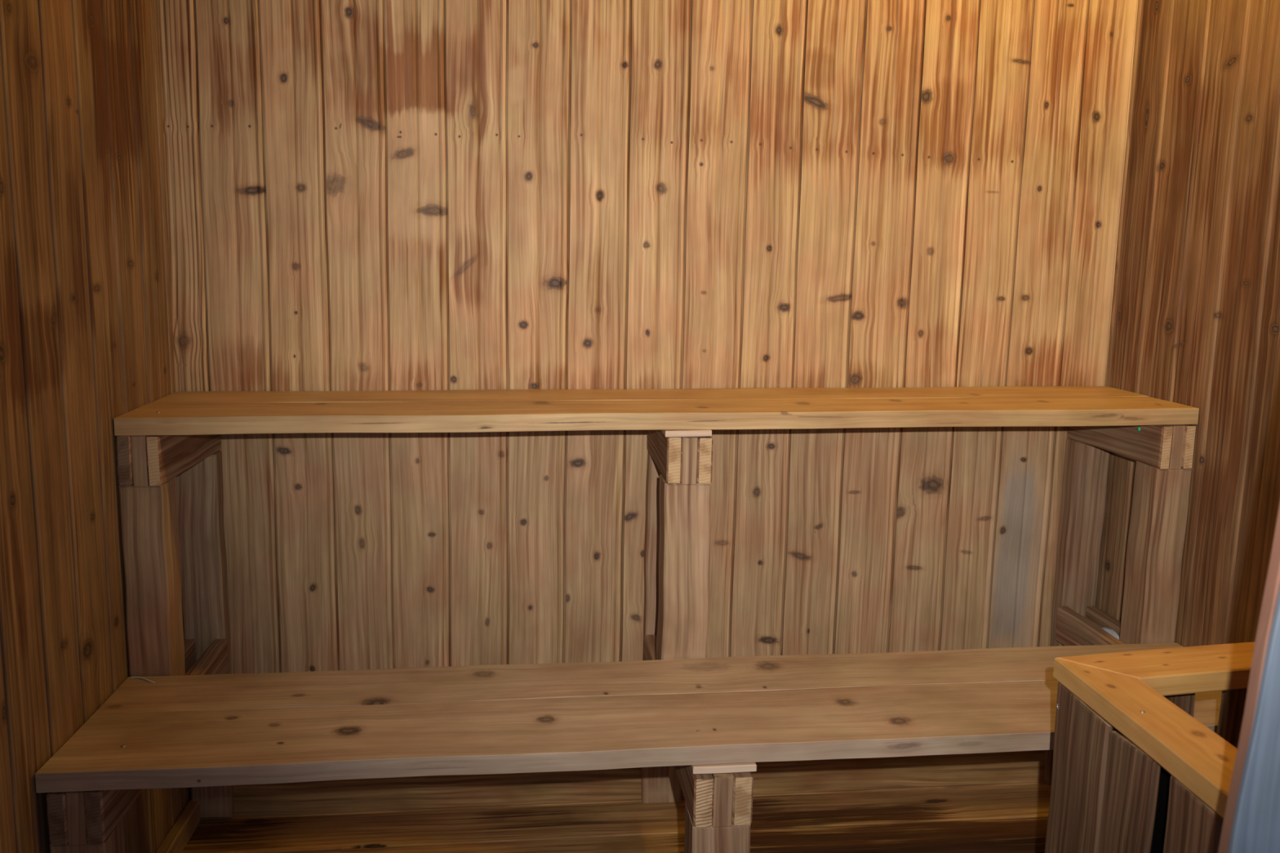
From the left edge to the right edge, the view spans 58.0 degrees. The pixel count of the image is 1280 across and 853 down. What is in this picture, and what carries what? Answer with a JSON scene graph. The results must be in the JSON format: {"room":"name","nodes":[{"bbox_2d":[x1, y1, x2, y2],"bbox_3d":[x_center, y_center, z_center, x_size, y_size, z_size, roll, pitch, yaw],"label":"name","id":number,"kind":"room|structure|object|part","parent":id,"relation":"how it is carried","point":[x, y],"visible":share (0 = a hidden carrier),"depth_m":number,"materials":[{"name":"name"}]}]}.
{"room":"sauna","nodes":[
{"label":"sauna","id":0,"kind":"room"},
{"bbox_2d":[0,0,191,852],"bbox_3d":[-0.724,-0.144,0.936,0.008,2.050,2.058,0,9,-4],"label":"wall","id":1,"kind":"structure","parent":0,"point":[86,342],"depth_m":1.55,"materials":[{"name":"brown wood"}]},
{"bbox_2d":[155,798,201,852],"bbox_3d":[-0.757,0.787,1.494,0.022,0.044,1.246,0,9,-4],"label":"baseboard","id":2,"kind":"structure","parent":1,"relation":"attached to","point":[175,841],"depth_m":1.99,"materials":[{"name":"brown wood"}]},
{"bbox_2d":[181,782,1051,852],"bbox_3d":[0.103,0.813,1.594,1.860,0.052,1.282,0,10,-6],"label":"floor","id":3,"kind":"structure","parent":0,"point":[1011,817],"depth_m":2.07,"materials":[{"name":"brown wood"}]},
{"bbox_2d":[35,606,1222,852],"bbox_3d":[0.061,0.563,1.843,1.716,0.398,0.567,0,10,-6],"label":"bench","id":4,"kind":"object","parent":3,"relation":"on","point":[711,720],"visible":0.84,"depth_m":1.61,"materials":[{"name":"brown wood"}]},
{"bbox_3d":[-0.724,0.628,1.526,0.070,0.345,0.077,0,10,-6],"label":"post","id":5,"kind":"part","parent":4,"relation":"part of","materials":[{"name":"brown wood"}]},
{"bbox_3d":[-0.762,0.452,1.740,0.024,0.071,0.564,0,10,-5],"label":"rail","id":6,"kind":"part","parent":4,"relation":"part of","materials":[{"name":"brown wood"}]},
{"bbox_2d":[131,676,155,683],"bbox_3d":[-0.753,0.384,1.752,0.047,0.004,0.006,5,10,24],"label":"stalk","id":7,"kind":"object","parent":4,"relation":"on","point":[131,677],"visible":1,"depth_m":1.75,"materials":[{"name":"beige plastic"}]},
{"bbox_3d":[-0.714,0.452,1.745,0.024,0.071,0.565,0,9,-4],"label":"rail","id":8,"kind":"part","parent":4,"relation":"part of","materials":[{"name":"brown wood"}]},
{"bbox_3d":[0.053,0.459,1.827,0.028,0.071,0.564,0,10,-7],"label":"rail","id":9,"kind":"part","parent":4,"relation":"part of","materials":[{"name":"brown wood"}]},
{"bbox_3d":[0.106,0.628,1.613,0.082,0.329,0.077,0,10,-6],"label":"post","id":10,"kind":"part","parent":4,"relation":"part of","materials":[{"name":"brown wood"}]},
{"bbox_3d":[0.105,0.459,1.832,0.028,0.071,0.564,0,10,-7],"label":"rail","id":11,"kind":"part","parent":4,"relation":"part of","materials":[{"name":"brown wood"}]},
{"bbox_3d":[0.840,0.424,1.903,0.056,0.079,0.564,0,10,-6],"label":"rail","id":12,"kind":"part","parent":4,"relation":"part of","materials":[{"name":"brown wood"}]},
{"bbox_3d":[0.889,0.424,1.908,0.023,0.077,0.564,0,10,-8],"label":"rail","id":13,"kind":"part","parent":4,"relation":"part of","materials":[{"name":"brown wood"}]},
{"bbox_2d":[113,386,1199,818],"bbox_3d":[0.045,0.334,1.991,1.695,0.788,0.288,0,10,-6],"label":"bench","id":14,"kind":"object","parent":3,"relation":"on","point":[169,454],"visible":0.93,"depth_m":1.87,"materials":[{"name":"brown wood"}]},
{"bbox_3d":[-0.775,0.028,1.853,0.022,0.076,0.284,0,9,-4],"label":"rail","id":15,"kind":"part","parent":14,"relation":"part of","materials":[{"name":"brown wood"}]},
{"bbox_3d":[-0.751,0.205,1.779,0.067,0.399,0.074,0,10,-6],"label":"post","id":16,"kind":"part","parent":14,"relation":"part of","materials":[{"name":"brown wood"}]},
{"bbox_3d":[-0.730,0.028,1.857,0.021,0.076,0.285,1,9,-3],"label":"rail","id":17,"kind":"part","parent":14,"relation":"part of","materials":[{"name":"brown wood"}]},
{"bbox_3d":[-0.764,0.336,2.031,0.073,0.740,0.043,0,10,-6],"label":"post","id":18,"kind":"part","parent":14,"relation":"part of","materials":[{"name":"brown wood"}]},
{"bbox_3d":[0.045,0.338,2.117,0.076,0.738,0.043,0,10,-6],"label":"post","id":19,"kind":"part","parent":14,"relation":"part of","materials":[{"name":"brown wood"}]},
{"bbox_3d":[0.039,0.030,1.938,0.025,0.074,0.284,0,10,-6],"label":"rail","id":20,"kind":"part","parent":14,"relation":"part of","materials":[{"name":"brown wood"}]},
{"bbox_3d":[0.071,0.202,1.865,0.077,0.386,0.074,0,10,-6],"label":"post","id":21,"kind":"part","parent":14,"relation":"part of","materials":[{"name":"brown wood"}]},
{"bbox_3d":[0.088,0.030,1.944,0.025,0.074,0.284,0,10,-6],"label":"rail","id":22,"kind":"part","parent":14,"relation":"part of","materials":[{"name":"brown wood"}]},
{"bbox_3d":[0.828,0.329,2.197,0.072,0.758,0.043,0,10,-6],"label":"post","id":23,"kind":"part","parent":14,"relation":"part of","materials":[{"name":"brown wood"}]},
{"bbox_3d":[0.833,0.011,2.018,0.020,0.072,0.285,-1,10,-10],"label":"rail","id":24,"kind":"part","parent":14,"relation":"part of","materials":[{"name":"brown wood"}]},
{"bbox_3d":[0.870,0.188,1.946,0.064,0.394,0.074,0,10,-6],"label":"post","id":25,"kind":"part","parent":14,"relation":"part of","materials":[{"name":"brown wood"}]},
{"bbox_3d":[0.877,0.011,2.023,0.020,0.072,0.284,0,10,-8],"label":"rail","id":26,"kind":"part","parent":14,"relation":"part of","materials":[{"name":"brown wood"}]},
{"bbox_2d":[1044,641,1255,852],"bbox_3d":[0.745,0.583,1.272,0.448,0.544,0.548,0,10,-6],"label":"guard","id":27,"kind":"object","parent":3,"relation":"on","point":[1134,771],"visible":0.77,"depth_m":1.30,"materials":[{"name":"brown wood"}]},
{"bbox_3d":[0.565,0.335,1.178,0.070,0.027,0.483,0,10,-6],"label":"rail","id":28,"kind":"part","parent":27,"relation":"part of","materials":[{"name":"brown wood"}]},
{"bbox_3d":[0.735,0.296,1.428,0.451,0.027,0.081,-1,10,-14],"label":"rail","id":29,"kind":"part","parent":27,"relation":"part of","materials":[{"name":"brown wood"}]},
{"bbox_2d":[157,0,1138,674],"bbox_3d":[0.026,-0.313,2.032,1.735,2.050,0.005,0,10,-6],"label":"wall","id":30,"kind":"structure","parent":0,"point":[362,195],"depth_m":2.04,"materials":[{"name":"brown wood"}]},
{"bbox_2d":[232,750,1044,817],"bbox_3d":[0.038,0.674,2.182,1.643,0.086,0.028,0,10,-6],"label":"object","id":31,"kind":"structure","parent":30,"relation":"attached to","point":[1023,766],"depth_m":2.15,"materials":[{"name":"brown wood"}]},
{"bbox_2d":[1095,0,1279,647],"bbox_3d":[1.011,-0.155,1.194,0.005,2.050,1.905,0,10,-8],"label":"wall","id":32,"kind":"structure","parent":0,"point":[1195,322],"depth_m":1.85,"materials":[{"name":"brown wood"}]},
{"bbox_3d":[0.187,-0.105,0.802,1.861,2.050,0.022,0,10,-6],"label":"wall","id":33,"kind":"structure","parent":0,"visible":0},
{"bbox_2d":[1217,504,1279,852],"bbox_3d":[0.762,-0.051,0.846,0.710,1.930,0.021,0,10,-6],"label":"door","id":34,"kind":"structure","parent":33,"relation":"in","point":[1251,820],"depth_m":0.86,"materials":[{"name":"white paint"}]}
]}

